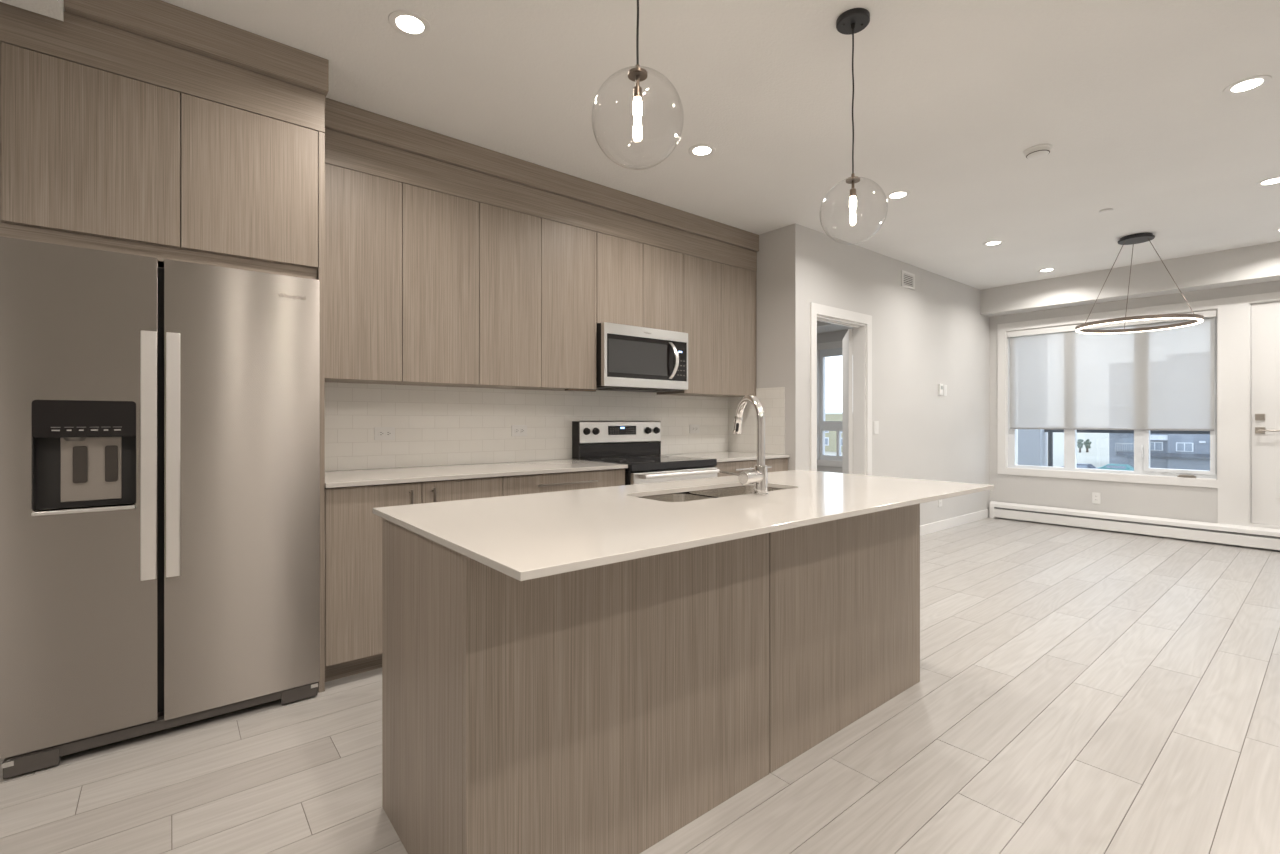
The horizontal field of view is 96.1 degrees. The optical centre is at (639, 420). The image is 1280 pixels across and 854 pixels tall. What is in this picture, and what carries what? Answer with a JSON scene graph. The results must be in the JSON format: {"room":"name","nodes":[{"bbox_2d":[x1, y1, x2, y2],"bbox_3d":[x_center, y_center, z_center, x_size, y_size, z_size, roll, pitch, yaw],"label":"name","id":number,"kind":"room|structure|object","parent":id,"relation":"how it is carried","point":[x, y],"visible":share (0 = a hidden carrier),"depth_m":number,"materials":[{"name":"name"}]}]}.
{"room":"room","nodes":[
{"label":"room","id":0,"kind":"room"},
{"bbox_2d":[0,0,63,21],"bbox_3d":[-0.909,-1.476,-0.615,1.614,0.195,5.397,0,0,-39],"label":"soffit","id":1,"kind":"structure","parent":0,"point":[54,9],"depth_m":1.91,"materials":[{"name":"paint"}]},
{"bbox_2d":[0,517,1279,853],"bbox_3d":[1.157,1.289,3.268,9.726,0.200,8.800,0,0,-39],"label":"floor","id":2,"kind":"structure","parent":0,"point":[1079,690],"depth_m":2.04,"materials":[{"name":"beige wood"}]},
{"bbox_2d":[0,236,319,778],"bbox_3d":[-1.933,0.292,2.416,0.934,1.793,0.718,0,0,-39],"label":"refrigerator","id":3,"kind":"object","parent":2,"relation":"on","point":[160,426],"visible":1,"depth_m":2.10,"materials":[{"name":"grey metal"}]},
{"bbox_2d":[317,131,324,691],"bbox_3d":[-1.599,-0.038,2.771,0.024,2.454,0.648,0,0,-39],"label":"panel","id":4,"kind":"object","parent":2,"relation":"on","point":[321,136],"visible":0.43,"depth_m":2.52,"materials":[{"name":"beige laminate"}]},
{"bbox_2d":[0,42,317,279],"bbox_3d":[-1.997,-0.936,2.446,0.998,0.656,0.648,0,0,-39],"label":"upper cabinet","id":5,"kind":"object","parent":4,"relation":"attached to","point":[91,158],"visible":0.88,"depth_m":2.15,"materials":[{"name":"beige laminate"}]},
{"bbox_2d":[0,2,324,132],"bbox_3d":[-1.997,-1.350,2.446,1.050,0.166,0.648,0,0,-39],"label":"board","id":6,"kind":"object","parent":5,"relation":"on","point":[77,39],"visible":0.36,"depth_m":2.17,"materials":[{"name":"beige laminate"}]},
{"bbox_2d":[64,0,328,97],"bbox_3d":[-1.890,-1.503,2.511,0.820,0.138,0.683,0,0,-39],"label":"board","id":7,"kind":"object","parent":6,"relation":"on","point":[157,20],"visible":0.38,"depth_m":2.24,"materials":[{"name":"beige laminate"}]},
{"bbox_2d":[325,477,502,681],"bbox_3d":[-1.248,0.743,3.031,0.844,0.893,0.671,0,0,-39],"label":"base cabinet","id":8,"kind":"object","parent":2,"relation":"on","point":[353,533],"visible":0.49,"depth_m":2.62,"materials":[{"name":"brown wood"}]},
{"bbox_2d":[325,459,627,487],"bbox_3d":[-0.932,0.285,3.299,1.677,0.022,0.658,0,0,-39],"label":"countertop","id":9,"kind":"structure","parent":8,"relation":"on","point":[346,478],"depth_m":3.10,"materials":[{"name":"stone"}]},
{"bbox_2d":[502,468,624,495],"bbox_3d":[-0.600,0.743,3.560,0.825,0.893,0.671,0,0,-39],"label":"base cabinet","id":10,"kind":"object","parent":2,"relation":"on","point":[564,481],"visible":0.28,"depth_m":3.29,"materials":[{"name":"brown wood"}]},
{"bbox_2d":[572,421,719,484],"bbox_3d":[0.055,0.596,4.037,0.775,1.187,0.758,0,0,-39],"label":"electric range","id":11,"kind":"object","parent":2,"relation":"on","point":[595,441],"visible":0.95,"depth_m":4.08,"materials":[{"name":"silver"}]},
{"bbox_2d":[578,455,716,471],"bbox_3d":[0.051,0.294,4.039,0.772,0.050,0.608,0,0,-39],"label":"cooktop","id":12,"kind":"object","parent":11,"relation":"in","point":[636,463],"depth_m":3.88,"materials":[{"name":"black glass"}]},
{"bbox_2d":[631,467,716,484],"bbox_3d":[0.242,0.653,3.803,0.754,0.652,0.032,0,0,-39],"label":"oven","id":13,"kind":"object","parent":11,"relation":"in","point":[636,474],"depth_m":3.74,"materials":[{"name":"silver metal"}]},
{"bbox_2d":[382,486,919,853],"bbox_3d":[0.231,0.741,2.208,2.142,0.896,0.682,0,0,-39],"label":"kitchen island","id":14,"kind":"object","parent":2,"relation":"on","point":[609,708],"visible":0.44,"depth_m":1.59,"materials":[{"name":"beige laminate"}]},
{"bbox_2d":[373,470,993,580],"bbox_3d":[0.333,0.283,2.127,2.224,0.018,0.987,0,0,-39],"label":"island countertop","id":15,"kind":"structure","parent":14,"relation":"on","point":[523,537],"depth_m":1.66,"materials":[{"name":"stone"}]},
{"bbox_2d":[639,486,782,501],"bbox_3d":[0.303,0.390,2.257,0.795,0.194,0.350,0,0,-39],"label":"sink","id":16,"kind":"object","parent":15,"relation":"in","point":[738,490],"visible":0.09,"depth_m":2.41,"materials":[{"name":"metal"}]},
{"bbox_2d":[719,395,767,494],"bbox_3d":[0.392,0.087,2.207,0.199,0.374,0.233,0,0,-39],"label":"faucet","id":17,"kind":"object","parent":15,"relation":"on","point":[758,476],"visible":1,"depth_m":2.13,"materials":[{"name":"silver metal"}]},
{"bbox_2d":[715,458,787,476],"bbox_3d":[0.667,0.743,4.595,0.870,0.893,0.671,0,0,-39],"label":"base cabinet","id":18,"kind":"object","parent":2,"relation":"on","point":[775,464],"visible":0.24,"depth_m":4.33,"materials":[{"name":"brown wood"}]},
{"bbox_2d":[665,451,789,461],"bbox_3d":[0.658,0.285,4.598,0.867,0.022,0.658,0,0,-39],"label":"countertop","id":19,"kind":"structure","parent":18,"relation":"on","point":[726,456],"depth_m":4.52,"materials":[{"name":"stone"}]},
{"bbox_2d":[989,501,1279,549],"bbox_3d":[5.325,1.088,5.775,0.063,0.203,3.272,0,0,-39],"label":"baseboard heater","id":20,"kind":"object","parent":2,"relation":"on","point":[1257,537],"visible":1,"depth_m":5.91,"materials":[{"name":"paint"}]},
{"bbox_2d":[64,0,1279,289],"bbox_3d":[1.196,-1.673,3.300,10.026,0.200,9.000,0,0,-39],"label":"ceiling","id":21,"kind":"structure","parent":0,"point":[950,96],"depth_m":2.86,"materials":[{"name":"paint"}]},
{"bbox_2d":[388,10,430,37],"bbox_3d":[-0.912,-1.570,2.281,0.160,0.006,0.160,0,0,-39],"label":"recessed light","id":22,"kind":"object","parent":21,"relation":"in","point":[407,23],"visible":1,"depth_m":2.27,"materials":[{"name":"white plastic"}]},
{"bbox_2d":[592,0,683,169],"bbox_3d":[-0.007,-1.133,1.566,0.250,0.878,0.250,0,0,-39],"label":"globe pendant","id":23,"kind":"object","parent":21,"relation":"hanging from","point":[637,74],"visible":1,"depth_m":1.56,"materials":[{"name":"clear glass"}]},
{"bbox_2d":[633,75,641,99],"bbox_3d":[-0.007,-0.907,1.566,0.025,0.062,0.025,0,0,-39],"label":"socket","id":24,"kind":"object","parent":23,"relation":"attached to","point":[637,90],"depth_m":1.56,"materials":[{"name":"brown metal"}]},
{"bbox_2d":[688,144,715,156],"bbox_3d":[0.361,-1.570,3.349,0.160,0.006,0.160,0,0,-39],"label":"recessed light","id":25,"kind":"object","parent":21,"relation":"in","point":[700,150],"visible":1,"depth_m":3.34,"materials":[{"name":"white plastic"}]},
{"bbox_2d":[820,8,887,244],"bbox_3d":[0.834,-1.133,2.252,0.250,0.878,0.250,0,0,-39],"label":"globe pendant","id":26,"kind":"object","parent":21,"relation":"hanging from","point":[852,21],"visible":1,"depth_m":2.25,"materials":[{"name":"clear glass"}]},
{"bbox_2d":[850,180,855,197],"bbox_3d":[0.834,-0.907,2.252,0.025,0.062,0.025,0,0,-39],"label":"socket","id":27,"kind":"object","parent":26,"relation":"attached to","point":[852,191],"depth_m":2.25,"materials":[{"name":"brown metal"}]},
{"bbox_2d":[886,190,910,199],"bbox_3d":[1.799,-1.570,4.009,0.160,0.006,0.160,0,0,-39],"label":"recessed light","id":28,"kind":"object","parent":21,"relation":"in","point":[896,195],"visible":1,"depth_m":4.01,"materials":[{"name":"white plastic"}]},
{"bbox_2d":[983,240,1003,245],"bbox_3d":[3.130,-1.570,5.093,0.160,0.006,0.160,0,0,-39],"label":"recessed light","id":29,"kind":"object","parent":21,"relation":"in","point":[996,242],"visible":1,"depth_m":5.09,"materials":[{"name":"white plastic"}]},
{"bbox_2d":[1023,144,1052,158],"bbox_3d":[2.309,-1.552,3.337,0.140,0.042,0.140,0,0,-39],"label":"smoke detector","id":30,"kind":"object","parent":21,"relation":"attached to","point":[1037,151],"visible":1,"depth_m":3.30,"materials":[{"name":"white plastic"}]},
{"bbox_2d":[1038,268,1055,271],"bbox_3d":[4.250,-1.570,6.006,0.160,0.006,0.160,0,0,-39],"label":"recessed light","id":31,"kind":"object","parent":21,"relation":"in","point":[1046,269],"visible":1,"depth_m":6.01,"materials":[{"name":"white plastic"}]},
{"bbox_2d":[1098,208,1112,213],"bbox_3d":[3.485,-1.568,4.301,0.088,0.010,0.088,0,0,-39],"label":"sprinkler cover","id":32,"kind":"object","parent":21,"relation":"attached to","point":[1110,209],"visible":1,"depth_m":4.30,"materials":[{"name":"white plastic"}]},
{"bbox_2d":[1075,233,1203,333],"bbox_3d":[4.241,-1.187,4.917,0.828,0.770,0.828,0,0,-39],"label":"pendant","id":33,"kind":"object","parent":21,"relation":"hanging from","point":[1137,238],"visible":1,"depth_m":4.87,"materials":[{"name":"black metal"}]},
{"bbox_2d":[1075,317,1203,333],"bbox_3d":[4.241,-0.805,4.917,0.827,0.006,0.827,0,0,-39],"label":"diffuser","id":34,"kind":"object","parent":33,"relation":"attached to","point":[1080,328],"depth_m":4.93,"materials":[{"name":"white plastic"}]},
{"bbox_2d":[1223,75,1271,94],"bbox_3d":[2.845,-1.570,2.695,0.160,0.006,0.160,0,0,-39],"label":"recessed light","id":35,"kind":"object","parent":21,"relation":"in","point":[1249,84],"visible":1,"depth_m":2.69,"materials":[{"name":"white plastic"}]},
{"bbox_2d":[1255,176,1279,185],"bbox_3d":[4.155,-1.570,3.775,0.160,0.006,0.160,0,0,-39],"label":"recessed light","id":36,"kind":"object","parent":21,"relation":"in","point":[1275,180],"visible":1,"depth_m":3.79,"materials":[{"name":"white plastic"}]},
{"bbox_2d":[728,223,803,470],"bbox_3d":[1.019,-0.192,4.944,0.128,2.762,0.835,0,0,-39],"label":"wall","id":37,"kind":"structure","parent":0,"point":[780,255],"depth_m":4.70,"materials":[{"name":"paint"}]},
{"bbox_2d":[817,321,852,333],"bbox_3d":[2.946,-1.464,8.271,0.626,0.218,3.312,0,0,-39],"label":"ceiling","id":38,"kind":"structure","parent":0,"point":[822,327],"depth_m":8.37,"materials":[{"name":"paint"}]},
{"bbox_2d":[804,227,989,525],"bbox_3d":[2.784,-0.192,5.924,3.846,2.762,0.120,0,0,-39],"label":"wall","id":39,"kind":"structure","parent":0,"point":[934,333],"depth_m":5.91,"materials":[{"name":"paint"}]},
{"bbox_2d":[810,302,871,474],"bbox_3d":[1.764,0.112,5.003,0.950,2.155,0.016,0,0,-39],"label":"trim","id":40,"kind":"structure","parent":39,"relation":"attached to","point":[816,309],"depth_m":4.87,"materials":[{"name":"paint"}]},
{"bbox_2d":[817,315,865,474],"bbox_3d":[1.720,0.154,5.055,0.798,2.070,0.120,0,0,-39],"label":"trim","id":41,"kind":"structure","parent":39,"relation":"attached to","point":[859,329],"depth_m":5.28,"materials":[{"name":"paint"}]},
{"bbox_2d":[842,329,852,473],"bbox_3d":[2.098,0.161,5.709,0.112,2.033,0.755,0,0,15],"label":"door","id":42,"kind":"structure","parent":39,"relation":"in","point":[847,342],"depth_m":5.48,"materials":[{"name":"paint"}]},
{"bbox_2d":[874,421,878,433],"bbox_3d":[2.207,0.064,5.369,0.080,0.120,0.010,0,0,-39],"label":"light switch","id":43,"kind":"object","parent":39,"relation":"attached to","point":[876,423],"visible":1,"depth_m":5.36,"materials":[{"name":"white plastic"}]},
{"bbox_2d":[901,270,914,289],"bbox_3d":[2.684,-1.407,5.758,0.271,0.158,0.010,0,0,-39],"label":"air vent","id":44,"kind":"object","parent":39,"relation":"in","point":[907,278],"visible":1,"depth_m":5.75,"materials":[{"name":"white plastic"}]},
{"bbox_2d":[938,384,942,394],"bbox_3d":[3.247,-0.336,6.208,0.073,0.120,0.023,0,0,-39],"label":"thermostat","id":45,"kind":"object","parent":39,"relation":"attached to","point":[940,386],"visible":1,"depth_m":6.19,"materials":[{"name":"white plastic"}]},
{"bbox_2d":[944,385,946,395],"bbox_3d":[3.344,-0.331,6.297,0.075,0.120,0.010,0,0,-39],"label":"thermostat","id":46,"kind":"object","parent":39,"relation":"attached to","point":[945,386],"visible":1,"depth_m":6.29,"materials":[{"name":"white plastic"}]},
{"bbox_2d":[920,509,987,535],"bbox_3d":[3.195,1.137,6.172,2.746,0.105,0.014,0,0,-39],"label":"baseboard","id":47,"kind":"structure","parent":39,"relation":"attached to","point":[937,526],"depth_m":6.39,"materials":[{"name":"paint"}]},
{"bbox_2d":[817,280,1279,550],"bbox_3d":[4.363,-0.192,7.176,0.216,2.762,7.000,0,0,-39],"label":"wall","id":48,"kind":"structure","parent":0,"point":[1191,503],"depth_m":5.88,"materials":[{"name":"paint"}]},
{"bbox_2d":[817,341,841,466],"bbox_3d":[3.273,-0.251,8.448,0.136,1.900,1.630,0,0,-39],"label":"window","id":49,"kind":"structure","parent":48,"relation":"attached to","point":[823,425],"depth_m":8.96,"materials":[{"name":"white plastic"}]},
{"bbox_2d":[1092,492,1100,503],"bbox_3d":[4.976,0.845,6.272,0.008,0.118,0.073,0,0,-39],"label":"wall outlet","id":50,"kind":"object","parent":48,"relation":"attached to","point":[1096,497],"visible":1,"depth_m":6.27,"materials":[{"name":"white plastic"}]},
{"bbox_2d":[1006,309,1217,479],"bbox_3d":[5.046,-0.254,6.288,0.120,1.654,1.816,0,0,-39],"label":"window","id":51,"kind":"structure","parent":48,"relation":"attached to","point":[1141,437],"depth_m":6.05,"materials":[{"name":"white plastic"}]},
{"bbox_2d":[1007,310,1216,430],"bbox_3d":[5.020,-0.486,6.267,0.044,1.174,1.800,0,0,-39],"label":"roller shade","id":52,"kind":"object","parent":48,"relation":"attached to","point":[1061,377],"visible":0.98,"depth_m":6.17,"materials":[{"name":"white fabric"}]},
{"bbox_2d":[1249,300,1279,526],"bbox_3d":[6.028,-0.068,5.038,0.142,2.069,0.951,0,0,-39],"label":"door","id":53,"kind":"structure","parent":48,"relation":"attached to","point":[1264,316],"depth_m":5.32,"materials":[{"name":"paint"}]},
{"bbox_2d":[980,241,1279,316],"bbox_3d":[5.260,-1.425,5.706,0.286,0.296,3.348,0,0,-39],"label":"soffit","id":54,"kind":"structure","parent":0,"point":[1260,263],"depth_m":5.78,"materials":[{"name":"paint"}]},
{"bbox_3d":[-1.520,-0.192,3.333,5.860,2.762,0.120,0,0,-39],"label":"wall","id":55,"kind":"structure","parent":0,"visible":0},
{"bbox_2d":[325,382,727,470],"bbox_3d":[-0.501,0.054,4.082,3.334,0.670,0.008,0,0,-39],"label":"backsplash","id":56,"kind":"structure","parent":55,"relation":"attached to","point":[434,425],"depth_m":3.66,"materials":[{"name":"white tile"}]},
{"bbox_2d":[374,427,394,439],"bbox_3d":[-1.460,0.074,3.288,0.112,0.074,0.008,0,0,-39],"label":"wall outlet","id":57,"kind":"object","parent":56,"relation":"attached to","point":[380,433],"visible":1,"depth_m":3.29,"materials":[{"name":"white plastic"}]},
{"bbox_2d":[378,431,383,436],"bbox_3d":[-1.473,0.074,3.274,0.030,0.034,0.002,0,0,-39],"label":"socket","id":58,"kind":"object","parent":57,"relation":"attached to","point":[380,433],"depth_m":3.27,"materials":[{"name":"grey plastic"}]},
{"bbox_2d":[325,163,478,386],"bbox_3d":[-1.357,-0.735,3.171,0.854,1.054,0.318,0,0,-39],"label":"upper cabinet","id":59,"kind":"object","parent":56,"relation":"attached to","point":[402,259],"visible":0.76,"depth_m":3.04,"materials":[{"name":"beige laminate"}]},
{"bbox_2d":[325,129,756,271],"bbox_3d":[-0.400,-1.347,3.957,3.332,0.168,0.325,0,0,-39],"label":"board","id":60,"kind":"object","parent":59,"relation":"on","point":[342,150],"visible":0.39,"depth_m":3.44,"materials":[{"name":"beige laminate"}]},
{"bbox_2d":[325,98,758,251],"bbox_3d":[-0.390,-1.502,3.951,3.324,0.139,0.348,0,0,-39],"label":"bulkhead","id":61,"kind":"object","parent":60,"relation":"on","point":[340,117],"visible":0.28,"depth_m":3.43,"materials":[{"name":"beige laminate"}]},
{"bbox_2d":[512,425,526,435],"bbox_3d":[-0.802,0.067,3.825,0.112,0.074,0.008,0,0,-39],"label":"wall outlet","id":62,"kind":"object","parent":56,"relation":"attached to","point":[517,430],"visible":1,"depth_m":3.82,"materials":[{"name":"white plastic"}]},
{"bbox_2d":[463,202,596,391],"bbox_3d":[-0.707,-0.729,3.703,0.822,1.067,0.318,0,0,-39],"label":"upper cabinet","id":63,"kind":"object","parent":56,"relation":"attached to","point":[538,276],"visible":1,"depth_m":3.55,"materials":[{"name":"beige laminate"}]},
{"bbox_2d":[690,424,699,432],"bbox_3d":[0.462,0.070,4.857,0.114,0.074,0.008,0,0,-39],"label":"wall outlet","id":64,"kind":"object","parent":56,"relation":"attached to","point":[695,428],"visible":1,"depth_m":4.86,"materials":[{"name":"white plastic"}]},
{"bbox_2d":[657,254,756,396],"bbox_3d":[0.562,-0.735,4.738,0.850,1.054,0.318,0,0,-39],"label":"upper cabinet","id":65,"kind":"object","parent":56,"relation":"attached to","point":[720,300],"visible":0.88,"depth_m":4.59,"materials":[{"name":"beige laminate"}]},
{"bbox_2d":[597,232,683,332],"bbox_3d":[-0.078,-0.957,4.216,0.798,0.609,0.318,0,0,-39],"label":"upper cabinet","id":66,"kind":"object","parent":55,"relation":"attached to","point":[639,284],"visible":0.59,"depth_m":4.07,"materials":[{"name":"beige laminate"}]},
{"bbox_2d":[596,322,687,391],"bbox_3d":[-0.044,-0.432,4.160,0.767,0.436,0.442,0,0,-39],"label":"microwave","id":67,"kind":"object","parent":66,"relation":"attached to","point":[629,358],"visible":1,"depth_m":4.00,"materials":[{"name":"silver metal"}]},
{"label":"outside","id":68,"kind":"structure","parent":0,"visible":0},
{"bbox_2d":[825,429,1108,467],"bbox_3d":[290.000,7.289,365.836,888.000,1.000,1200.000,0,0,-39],"label":"ground","id":69,"kind":"structure","parent":68,"point":[1098,454],"depth_m":130.59,"materials":[{"name":"white snow"}]},
{"bbox_2d":[825,412,841,451],"bbox_3d":[41.449,2.489,135.820,12.400,8.600,42.400,0,0,-39],"label":"building","id":70,"kind":"structure","parent":69,"relation":"on","point":[830,436],"depth_m":125.61,"materials":[{"name":"beige paint"}]},
{"bbox_2d":[1077,439,1083,452],"bbox_3d":[93.693,5.336,122.414,1.165,2.905,1.229,0,0,-39],"label":"tree","id":71,"kind":"object","parent":69,"relation":"on","point":[1080,444],"visible":1,"depth_m":122.20,"materials":[{"name":"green plant"}]},
{"bbox_2d":[1083,439,1091,451],"bbox_3d":[95.742,5.339,123.079,1.373,2.900,1.432,0,0,-39],"label":"tree","id":72,"kind":"object","parent":69,"relation":"on","point":[1087,443],"visible":1,"depth_m":122.84,"materials":[{"name":"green plant"}]},
{"bbox_2d":[1109,433,1209,470],"bbox_3d":[89.029,-1.111,67.258,15.400,15.800,52.000,0,0,-39],"label":"apartment building","id":73,"kind":"structure","parent":69,"relation":"on","point":[1167,451],"depth_m":77.96,"materials":[{"name":"stone"}]},
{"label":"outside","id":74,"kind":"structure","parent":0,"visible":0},
{"bbox_3d":[37.511,6.779,56.440,69.500,0.020,80.000,0,0,-39],"label":"parking lot","id":75,"kind":"object","parent":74,"visible":0},
{"bbox_2d":[1061,463,1098,468],"bbox_3d":[54.951,6.054,71.842,1.760,1.410,4.482,0,0,-39],"label":"parked car","id":76,"kind":"object","parent":75,"relation":"on","point":[1079,465],"visible":0.12,"depth_m":70.91,"materials":[{"name":"grey paint"}]},
{"bbox_2d":[1097,464,1133,470],"bbox_3d":[58.587,6.054,70.550,1.760,1.410,4.482,0,0,-39],"label":"parked car","id":77,"kind":"object","parent":75,"relation":"on","point":[1108,466],"visible":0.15,"depth_m":70.03,"materials":[{"name":"teal paint"}]},
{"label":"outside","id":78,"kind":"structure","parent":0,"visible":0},
{"bbox_3d":[5.900,1.324,6.637,1.464,0.230,3.980,0,0,-39],"label":"balcony slab","id":79,"kind":"object","parent":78,"visible":0},
{"bbox_2d":[1018,429,1047,465],"bbox_3d":[5.468,-0.401,8.008,0.300,3.220,0.270,0,0,-39],"label":"column","id":80,"kind":"structure","parent":79,"relation":"on","point":[1032,443],"depth_m":7.91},
{"bbox_2d":[1045,429,1209,466],"bbox_3d":[6.569,0.664,6.667,0.050,1.090,3.180,0,0,-39],"label":"balcony railing","id":81,"kind":"object","parent":79,"relation":"on","point":[1050,431],"visible":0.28,"depth_m":7.41,"materials":[{"name":"grey metal"}]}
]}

